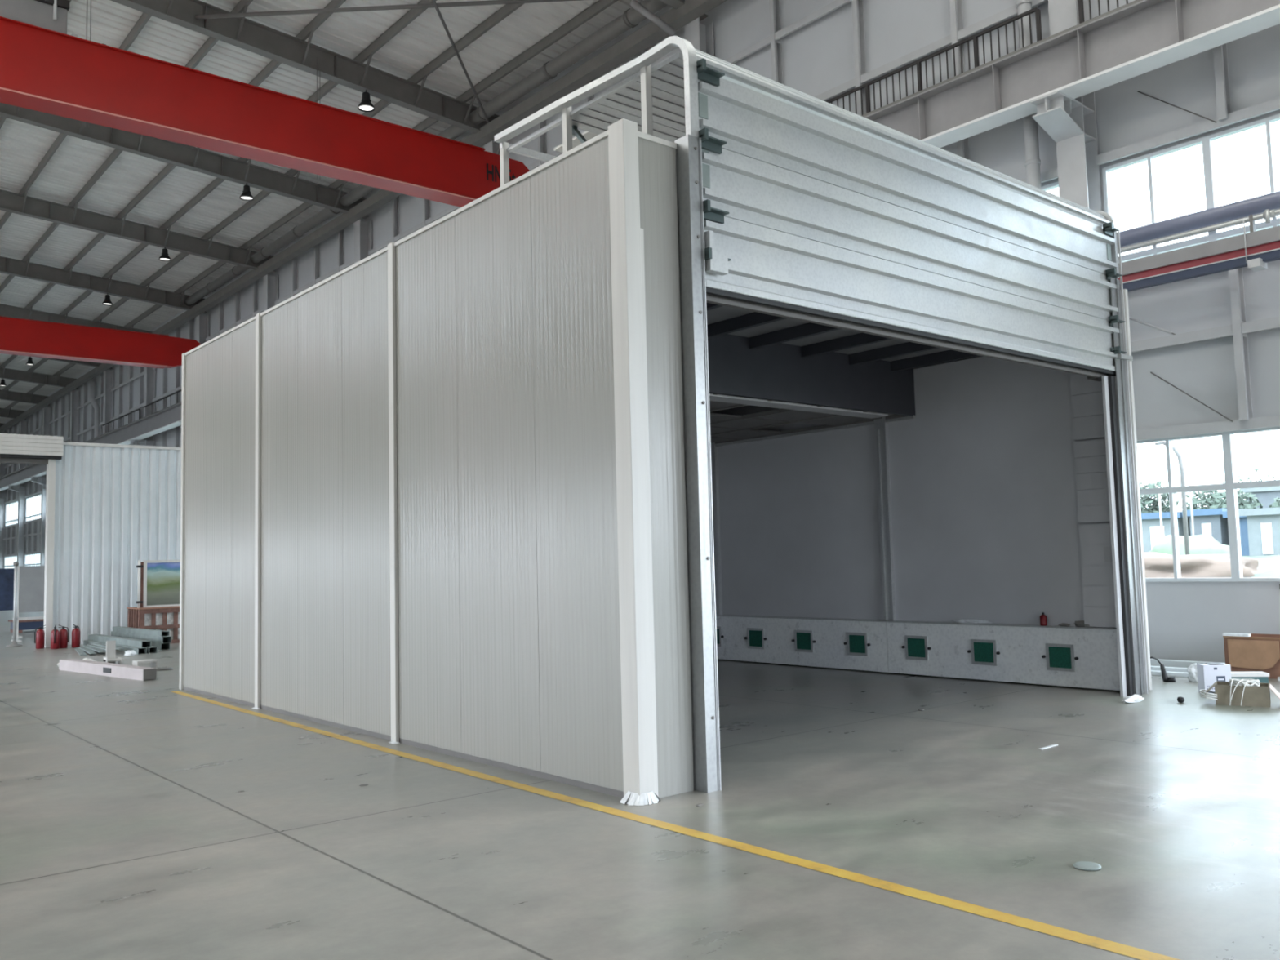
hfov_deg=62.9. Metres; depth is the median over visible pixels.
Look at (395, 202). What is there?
trim
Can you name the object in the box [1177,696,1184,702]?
ball
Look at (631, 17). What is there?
purlin
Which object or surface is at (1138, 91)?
wire
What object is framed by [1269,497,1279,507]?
tree
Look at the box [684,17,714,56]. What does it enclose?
wall column
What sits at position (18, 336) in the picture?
crane
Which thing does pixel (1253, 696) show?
carton
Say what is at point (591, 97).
trim
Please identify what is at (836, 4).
trim
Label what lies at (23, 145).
ceiling
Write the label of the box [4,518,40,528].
trim
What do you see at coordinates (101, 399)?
trim
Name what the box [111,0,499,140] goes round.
rafter
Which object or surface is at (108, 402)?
wall column
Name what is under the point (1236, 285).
column
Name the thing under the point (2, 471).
wall column
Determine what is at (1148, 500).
tree
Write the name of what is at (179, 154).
rafter
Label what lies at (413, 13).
purlin
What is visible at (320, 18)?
purlin
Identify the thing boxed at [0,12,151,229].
purlin
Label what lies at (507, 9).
purlin
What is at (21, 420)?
trim
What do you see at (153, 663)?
bracket
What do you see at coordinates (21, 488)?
wall column
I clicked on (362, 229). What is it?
wall column
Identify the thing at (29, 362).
lamp
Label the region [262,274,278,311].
wall column
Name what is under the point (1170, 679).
tool
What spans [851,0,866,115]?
trim
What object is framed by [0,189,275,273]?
rafter
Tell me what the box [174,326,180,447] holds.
trim
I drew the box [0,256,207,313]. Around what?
rafter
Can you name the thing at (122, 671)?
channel
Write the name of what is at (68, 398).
trim
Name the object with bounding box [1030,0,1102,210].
wall column
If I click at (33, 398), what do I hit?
rafter
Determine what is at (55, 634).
fire extinguisher
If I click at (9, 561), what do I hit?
window
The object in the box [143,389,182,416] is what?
walkway railing
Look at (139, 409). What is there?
walkway railing
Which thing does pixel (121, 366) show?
trim
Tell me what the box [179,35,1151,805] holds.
booth
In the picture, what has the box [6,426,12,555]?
trim
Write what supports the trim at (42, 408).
attached to the wall at (1187, 620)
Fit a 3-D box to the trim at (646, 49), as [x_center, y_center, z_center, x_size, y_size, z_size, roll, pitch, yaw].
[0.179,-4.949,22.998,0.200,10.130,0.100,2,-6,-40]
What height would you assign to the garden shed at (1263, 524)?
2.280 m
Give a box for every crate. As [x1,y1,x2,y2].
[8,618,44,633]
[126,605,179,643]
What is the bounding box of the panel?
[1231,671,1269,683]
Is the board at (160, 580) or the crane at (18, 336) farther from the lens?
the crane at (18, 336)
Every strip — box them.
[74,647,86,655]
[78,646,96,654]
[82,645,106,653]
[87,644,106,650]
[91,643,124,649]
[1038,744,1057,749]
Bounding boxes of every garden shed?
[1141,511,1190,552]
[1182,508,1246,545]
[1222,511,1249,555]
[1239,507,1279,556]
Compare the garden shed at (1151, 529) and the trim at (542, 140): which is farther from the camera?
the garden shed at (1151, 529)
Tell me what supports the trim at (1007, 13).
attached to the wall at (1187, 620)
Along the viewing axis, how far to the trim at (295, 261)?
38.23 m
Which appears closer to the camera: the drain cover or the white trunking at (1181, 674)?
the drain cover
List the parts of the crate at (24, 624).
crate lid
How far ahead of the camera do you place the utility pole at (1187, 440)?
32.97 m
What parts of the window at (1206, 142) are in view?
window rail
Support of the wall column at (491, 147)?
on the floor
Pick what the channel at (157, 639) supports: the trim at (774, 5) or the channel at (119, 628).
the channel at (119, 628)
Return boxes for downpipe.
[89,382,99,438]
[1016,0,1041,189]
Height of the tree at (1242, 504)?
3.377 m
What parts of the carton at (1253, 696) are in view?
white cable coil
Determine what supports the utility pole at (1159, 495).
on the ground
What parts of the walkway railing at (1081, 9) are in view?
railing post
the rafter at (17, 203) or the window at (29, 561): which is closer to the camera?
the rafter at (17, 203)
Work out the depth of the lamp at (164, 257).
37.09 m
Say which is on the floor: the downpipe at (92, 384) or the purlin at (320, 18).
the downpipe at (92, 384)
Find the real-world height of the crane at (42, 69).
2.050 m
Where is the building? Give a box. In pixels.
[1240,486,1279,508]
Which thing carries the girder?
on the wall column at (1071, 122)
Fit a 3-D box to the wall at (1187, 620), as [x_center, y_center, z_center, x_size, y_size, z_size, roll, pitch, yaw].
[-29.187,-0.056,57.687,0.090,13.800,141.500,2,-6,-40]
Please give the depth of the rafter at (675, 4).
21.36 m
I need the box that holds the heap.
[1143,551,1264,577]
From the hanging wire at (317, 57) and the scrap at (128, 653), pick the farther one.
the hanging wire at (317, 57)
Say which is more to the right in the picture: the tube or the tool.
the tool
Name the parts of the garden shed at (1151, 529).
door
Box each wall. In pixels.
[0,433,181,647]
[2,0,1279,662]
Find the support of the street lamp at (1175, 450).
on the ground
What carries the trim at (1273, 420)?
attached to the wall at (1187, 620)
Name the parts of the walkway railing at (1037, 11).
railing post, railing post, railing post, railing post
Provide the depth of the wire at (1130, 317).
14.57 m
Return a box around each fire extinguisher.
[34,625,45,648]
[50,625,59,648]
[58,625,69,648]
[71,624,79,647]
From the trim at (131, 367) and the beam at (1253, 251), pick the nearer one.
the beam at (1253, 251)
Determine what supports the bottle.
on the booth
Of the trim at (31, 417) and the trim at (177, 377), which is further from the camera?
the trim at (31, 417)
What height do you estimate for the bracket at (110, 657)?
0.480 m
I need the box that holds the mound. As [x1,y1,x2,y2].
[1149,534,1230,555]
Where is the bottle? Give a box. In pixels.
[1040,612,1047,626]
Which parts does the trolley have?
cabinet lid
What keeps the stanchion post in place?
on the floor
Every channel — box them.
[59,658,156,680]
[83,640,146,654]
[88,634,151,647]
[111,631,171,643]
[112,626,169,636]
[142,645,157,653]
[151,642,169,650]
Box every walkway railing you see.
[102,408,140,426]
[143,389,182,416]
[826,6,1041,115]
[1077,0,1128,23]
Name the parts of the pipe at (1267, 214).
valve stem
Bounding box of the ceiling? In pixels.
[0,0,667,423]
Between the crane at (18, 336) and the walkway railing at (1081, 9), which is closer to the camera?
the walkway railing at (1081, 9)
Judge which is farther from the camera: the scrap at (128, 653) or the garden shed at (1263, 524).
the garden shed at (1263, 524)
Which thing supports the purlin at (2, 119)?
attached to the rafter at (243, 33)
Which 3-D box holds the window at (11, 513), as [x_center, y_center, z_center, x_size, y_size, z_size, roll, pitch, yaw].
[-46.582,2.465,78.089,0.114,1.730,7.350,2,-6,-40]
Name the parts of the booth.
joint post, panel, joint post, panel, joint post, panel, panel, corner post, panel, hinge plate, hinge plate, hinge plate, post, hinge plate, filter frame, filter frame, filter frame, rail, ceiling panel, filter frame, post, filter frame, filter frame, filter frame, jamb panel, jamb panel, jamb panel, hinge plate, hinge plate, hinge plate, hinge plate, panel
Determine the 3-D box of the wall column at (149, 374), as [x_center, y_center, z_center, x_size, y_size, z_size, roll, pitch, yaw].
[-24.233,-0.253,50.861,1.100,12.700,0.420,2,-6,-40]
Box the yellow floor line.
[170,691,1179,959]
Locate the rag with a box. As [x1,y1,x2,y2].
[1058,622,1070,626]
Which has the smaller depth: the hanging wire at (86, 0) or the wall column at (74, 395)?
the hanging wire at (86, 0)
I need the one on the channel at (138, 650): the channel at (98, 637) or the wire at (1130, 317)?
the channel at (98, 637)
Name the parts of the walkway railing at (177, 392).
handrail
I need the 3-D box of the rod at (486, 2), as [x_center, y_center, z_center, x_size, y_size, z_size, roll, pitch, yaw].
[-4.595,-9.957,21.981,10.212,0.690,0.090,-2,-4,9]
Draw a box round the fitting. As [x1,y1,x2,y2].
[81,657,97,662]
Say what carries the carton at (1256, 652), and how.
on the floor
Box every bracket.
[103,640,125,664]
[132,659,157,669]
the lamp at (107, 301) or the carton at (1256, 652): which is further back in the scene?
the lamp at (107, 301)
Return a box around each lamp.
[0,377,6,386]
[25,356,34,365]
[102,293,112,305]
[159,246,171,261]
[239,182,253,200]
[357,89,374,111]
[1154,441,1189,555]
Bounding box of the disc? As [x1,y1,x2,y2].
[156,667,173,671]
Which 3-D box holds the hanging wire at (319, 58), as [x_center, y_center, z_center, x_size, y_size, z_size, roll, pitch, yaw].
[-7.460,-8.429,24.396,0.016,2.907,0.014,2,-6,-40]
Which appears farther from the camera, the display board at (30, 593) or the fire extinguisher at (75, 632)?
the display board at (30, 593)
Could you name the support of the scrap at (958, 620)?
on the booth
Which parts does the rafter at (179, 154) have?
stiffener plate, stiffener plate, stiffener plate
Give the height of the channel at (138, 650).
0.120 m
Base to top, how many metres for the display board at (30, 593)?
1.840 m
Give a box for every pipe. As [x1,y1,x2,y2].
[1109,191,1279,248]
[1117,208,1279,252]
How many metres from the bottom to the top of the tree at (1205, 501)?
3.693 m
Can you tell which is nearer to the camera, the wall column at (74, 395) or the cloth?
the cloth
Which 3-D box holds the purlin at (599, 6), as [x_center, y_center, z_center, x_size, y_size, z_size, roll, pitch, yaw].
[-32.666,-6.649,60.180,0.075,0.230,133.800,2,-6,-40]
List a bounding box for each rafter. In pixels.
[0,102,368,218]
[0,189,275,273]
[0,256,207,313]
[0,303,152,333]
[0,365,77,389]
[0,389,49,405]
[0,407,26,419]
[28,355,112,368]
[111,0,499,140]
[659,0,707,21]
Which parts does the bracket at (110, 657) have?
plate, plate, shelf plate, plate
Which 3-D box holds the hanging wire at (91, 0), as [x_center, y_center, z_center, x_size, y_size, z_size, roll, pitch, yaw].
[-11.172,-8.756,21.272,0.016,3.270,0.014,2,-6,-40]
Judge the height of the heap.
0.691 m
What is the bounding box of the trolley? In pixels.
[0,0,77,36]
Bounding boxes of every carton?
[1196,662,1231,693]
[1200,678,1279,707]
[1222,632,1279,679]
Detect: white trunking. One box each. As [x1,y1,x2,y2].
[1150,658,1225,667]
[1151,666,1187,672]
[1151,670,1188,677]
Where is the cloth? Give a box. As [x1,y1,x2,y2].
[1073,620,1099,627]
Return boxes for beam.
[0,0,726,433]
[1117,219,1279,291]
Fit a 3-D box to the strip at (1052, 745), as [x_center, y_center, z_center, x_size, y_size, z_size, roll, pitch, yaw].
[3.319,2.169,8.505,0.260,0.005,0.030,2,-6,-40]
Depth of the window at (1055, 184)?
15.94 m
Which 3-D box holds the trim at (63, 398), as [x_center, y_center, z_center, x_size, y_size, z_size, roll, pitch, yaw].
[-36.586,-0.703,66.234,0.200,10.130,0.100,2,-6,-40]
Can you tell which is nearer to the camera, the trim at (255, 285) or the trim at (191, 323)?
the trim at (255, 285)
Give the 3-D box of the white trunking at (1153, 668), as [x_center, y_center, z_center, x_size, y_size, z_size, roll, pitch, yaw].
[6.530,2.429,13.441,0.090,0.080,1.500,2,-6,-40]
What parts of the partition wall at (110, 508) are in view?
trim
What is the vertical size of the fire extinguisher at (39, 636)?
0.506 m
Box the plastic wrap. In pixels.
[1121,693,1144,702]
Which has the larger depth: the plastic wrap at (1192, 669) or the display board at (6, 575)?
the display board at (6, 575)
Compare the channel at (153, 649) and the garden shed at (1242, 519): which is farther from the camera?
the garden shed at (1242, 519)
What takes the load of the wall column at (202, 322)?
on the floor
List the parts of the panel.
frame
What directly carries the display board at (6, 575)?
on the floor
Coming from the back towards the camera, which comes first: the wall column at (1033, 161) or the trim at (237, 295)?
the trim at (237, 295)
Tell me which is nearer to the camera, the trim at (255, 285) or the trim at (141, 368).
the trim at (255, 285)
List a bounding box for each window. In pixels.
[4,555,17,568]
[5,500,17,526]
[25,553,39,565]
[26,493,41,521]
[1041,181,1058,191]
[1102,113,1279,262]
[1137,426,1279,582]
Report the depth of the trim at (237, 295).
42.72 m
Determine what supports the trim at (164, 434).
attached to the wall at (1187, 620)
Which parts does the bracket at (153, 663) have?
plate, plate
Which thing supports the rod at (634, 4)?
attached to the rafter at (675, 4)
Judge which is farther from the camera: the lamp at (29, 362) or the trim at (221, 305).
the lamp at (29, 362)
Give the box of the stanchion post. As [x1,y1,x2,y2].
[6,561,22,646]
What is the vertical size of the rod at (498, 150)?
0.799 m
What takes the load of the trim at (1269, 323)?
attached to the wall at (1187, 620)
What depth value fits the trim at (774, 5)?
20.24 m
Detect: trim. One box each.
[2,315,1279,540]
[3,414,1279,556]
[4,0,1048,468]
[4,97,1279,503]
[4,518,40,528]
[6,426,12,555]
[11,423,17,554]
[16,420,22,553]
[26,413,33,552]
[27,0,862,435]
[32,410,39,551]
[39,408,43,551]
[53,399,57,435]
[60,395,65,439]
[67,391,70,441]
[82,382,87,442]
[90,376,96,439]
[99,372,103,435]
[118,364,123,427]
[128,365,133,444]
[138,366,144,439]
[161,333,168,446]
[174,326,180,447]
[188,318,194,339]
[218,300,224,334]
[235,290,240,326]
[252,280,258,317]
[291,256,297,296]
[313,243,319,284]
[337,228,344,271]
[391,195,399,242]
[422,198,431,226]
[537,120,546,166]
[584,80,594,102]
[638,48,647,72]
[768,0,782,84]
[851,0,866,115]
[949,0,969,159]
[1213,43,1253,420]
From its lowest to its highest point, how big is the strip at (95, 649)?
0.022 m
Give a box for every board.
[0,566,22,638]
[11,565,44,642]
[140,560,180,607]
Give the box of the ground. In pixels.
[1241,555,1279,577]
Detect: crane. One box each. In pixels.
[0,16,529,207]
[0,315,200,368]
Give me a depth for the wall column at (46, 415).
68.90 m
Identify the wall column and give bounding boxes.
[0,432,7,568]
[7,421,27,566]
[30,407,51,565]
[69,391,79,442]
[102,370,113,434]
[128,367,155,445]
[178,315,208,427]
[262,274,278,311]
[354,218,372,263]
[484,139,498,154]
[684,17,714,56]
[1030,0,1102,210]
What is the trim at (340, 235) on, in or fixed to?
attached to the wall at (1187, 620)
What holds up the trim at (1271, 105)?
attached to the wall at (1187, 620)
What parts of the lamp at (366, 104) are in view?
lamp shade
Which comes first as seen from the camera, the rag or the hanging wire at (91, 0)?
the rag
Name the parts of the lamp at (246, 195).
lamp shade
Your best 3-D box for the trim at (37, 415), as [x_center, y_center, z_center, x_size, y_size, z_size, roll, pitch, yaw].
[-41.657,-0.117,72.197,0.200,10.130,0.100,2,-6,-40]
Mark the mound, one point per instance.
(1198, 544)
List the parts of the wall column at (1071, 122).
stiffener plate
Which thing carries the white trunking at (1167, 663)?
on the floor
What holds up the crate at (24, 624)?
on the floor
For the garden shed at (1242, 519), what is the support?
on the ground
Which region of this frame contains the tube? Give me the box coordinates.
[135,560,143,608]
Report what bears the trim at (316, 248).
attached to the wall at (1187, 620)
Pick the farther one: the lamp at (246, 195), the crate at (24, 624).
the lamp at (246, 195)
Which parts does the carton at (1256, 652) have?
foam strip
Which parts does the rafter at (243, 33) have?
stiffener plate, stiffener plate, stiffener plate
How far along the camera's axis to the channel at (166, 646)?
21.77 m
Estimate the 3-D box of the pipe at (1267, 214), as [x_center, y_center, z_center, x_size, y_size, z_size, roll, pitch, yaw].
[6.052,-2.997,14.686,0.158,0.230,15.200,2,-6,-40]
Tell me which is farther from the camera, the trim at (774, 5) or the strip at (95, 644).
the strip at (95, 644)
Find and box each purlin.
[0,0,71,128]
[0,0,253,293]
[0,0,436,367]
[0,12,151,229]
[2,3,524,390]
[4,0,617,408]
[25,0,346,309]
[184,0,667,306]
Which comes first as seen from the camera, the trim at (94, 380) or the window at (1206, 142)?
the window at (1206, 142)
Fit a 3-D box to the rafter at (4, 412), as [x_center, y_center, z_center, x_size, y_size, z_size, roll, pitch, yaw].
[-53.711,-5.483,67.641,24.600,1.516,1.275,2,-6,-40]
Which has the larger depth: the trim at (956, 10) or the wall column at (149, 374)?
the wall column at (149, 374)
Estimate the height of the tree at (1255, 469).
8.167 m
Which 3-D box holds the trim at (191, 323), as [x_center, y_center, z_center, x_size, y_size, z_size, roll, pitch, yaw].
[-20.105,-2.607,46.852,0.200,10.130,0.100,2,-6,-40]
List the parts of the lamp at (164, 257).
lamp shade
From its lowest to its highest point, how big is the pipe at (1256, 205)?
0.210 m
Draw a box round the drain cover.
[1073,861,1101,871]
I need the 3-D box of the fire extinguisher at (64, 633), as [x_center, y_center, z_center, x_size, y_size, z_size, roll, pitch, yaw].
[-12.652,3.432,22.963,0.171,0.506,0.169,-5,-5,35]
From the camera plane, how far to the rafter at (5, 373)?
62.14 m
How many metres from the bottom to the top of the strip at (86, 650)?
0.022 m
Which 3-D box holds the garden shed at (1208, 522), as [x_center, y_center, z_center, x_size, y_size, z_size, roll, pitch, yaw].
[26.413,2.568,47.711,3.500,2.430,1.700,2,-6,-40]
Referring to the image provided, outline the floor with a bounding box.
[0,609,1279,959]
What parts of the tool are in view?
cord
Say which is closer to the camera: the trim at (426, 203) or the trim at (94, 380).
the trim at (426, 203)
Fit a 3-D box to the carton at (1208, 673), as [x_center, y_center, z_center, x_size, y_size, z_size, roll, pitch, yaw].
[6.286,2.166,11.456,0.289,0.313,0.160,-2,-4,4]
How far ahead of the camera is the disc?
17.12 m
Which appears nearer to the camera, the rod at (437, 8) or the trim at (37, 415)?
the rod at (437, 8)
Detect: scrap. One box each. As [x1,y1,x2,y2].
[124,649,136,656]
[953,618,991,623]
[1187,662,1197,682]
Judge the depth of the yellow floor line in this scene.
5.49 m
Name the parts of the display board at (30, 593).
panel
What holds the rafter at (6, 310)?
on the beam at (650, 33)
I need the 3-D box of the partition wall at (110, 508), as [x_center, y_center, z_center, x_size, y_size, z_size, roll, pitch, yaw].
[-12.183,1.414,24.337,11.350,4.715,0.360,2,-6,-40]
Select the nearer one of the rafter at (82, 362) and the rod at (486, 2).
the rod at (486, 2)
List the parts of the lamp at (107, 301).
lamp shade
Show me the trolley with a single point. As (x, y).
(51, 15)
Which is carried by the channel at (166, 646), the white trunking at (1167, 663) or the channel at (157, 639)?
the channel at (157, 639)
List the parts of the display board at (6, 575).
panel, frame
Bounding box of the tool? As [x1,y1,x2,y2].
[1150,656,1175,682]
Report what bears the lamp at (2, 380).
hanging from the rafter at (5, 373)
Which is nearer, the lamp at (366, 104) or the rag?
the rag
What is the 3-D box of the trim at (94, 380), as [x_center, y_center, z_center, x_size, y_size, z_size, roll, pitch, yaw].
[-31.515,-1.289,60.270,0.200,10.130,0.100,2,-6,-40]
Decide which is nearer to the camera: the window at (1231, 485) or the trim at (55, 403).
the window at (1231, 485)
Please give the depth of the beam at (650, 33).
27.03 m
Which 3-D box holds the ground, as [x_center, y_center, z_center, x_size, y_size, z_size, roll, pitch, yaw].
[29.180,7.827,97.001,140.000,1.537,220.000,2,-6,-40]
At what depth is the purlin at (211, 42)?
32.37 m
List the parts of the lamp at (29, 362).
lamp shade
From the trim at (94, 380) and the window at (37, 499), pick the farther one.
the window at (37, 499)
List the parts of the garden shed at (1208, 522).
door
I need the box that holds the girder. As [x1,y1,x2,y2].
[0,0,1279,491]
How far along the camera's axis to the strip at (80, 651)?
21.39 m
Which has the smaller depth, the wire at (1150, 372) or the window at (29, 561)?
the wire at (1150, 372)
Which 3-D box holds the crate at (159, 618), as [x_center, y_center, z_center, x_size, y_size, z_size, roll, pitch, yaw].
[-10.795,3.305,23.976,1.535,0.820,1.020,2,-6,-40]
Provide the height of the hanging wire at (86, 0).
3.275 m
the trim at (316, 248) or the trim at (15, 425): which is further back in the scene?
the trim at (15, 425)
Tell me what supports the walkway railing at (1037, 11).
on the plate
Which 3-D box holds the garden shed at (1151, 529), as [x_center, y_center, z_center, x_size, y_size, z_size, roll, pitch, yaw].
[24.993,2.757,49.381,3.500,2.380,2.500,2,-6,-40]
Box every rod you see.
[195,0,577,18]
[431,0,488,122]
[496,128,505,155]
[629,0,676,35]
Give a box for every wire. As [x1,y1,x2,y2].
[84,0,87,126]
[88,0,91,127]
[316,57,317,178]
[319,57,319,103]
[1128,316,1172,333]
[1137,90,1216,122]
[1150,372,1232,422]
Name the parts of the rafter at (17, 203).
stiffener plate, stiffener plate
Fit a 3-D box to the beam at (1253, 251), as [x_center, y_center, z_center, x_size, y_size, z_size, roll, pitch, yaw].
[6.065,-2.732,14.672,0.240,0.620,15.200,2,-6,-40]
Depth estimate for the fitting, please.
17.61 m
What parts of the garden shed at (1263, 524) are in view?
door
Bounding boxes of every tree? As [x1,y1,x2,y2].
[1139,480,1180,513]
[1180,489,1225,510]
[1209,488,1263,508]
[1216,467,1279,499]
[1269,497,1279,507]
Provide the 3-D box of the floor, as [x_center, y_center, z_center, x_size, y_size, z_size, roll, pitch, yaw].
[-38.545,6.421,49.092,25.100,0.150,141.500,2,-6,-40]
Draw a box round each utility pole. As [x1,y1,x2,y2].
[1157,486,1163,539]
[1186,439,1194,535]
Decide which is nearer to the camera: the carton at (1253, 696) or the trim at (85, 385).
the carton at (1253, 696)
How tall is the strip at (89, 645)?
0.022 m
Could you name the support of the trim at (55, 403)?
attached to the wall at (1187, 620)

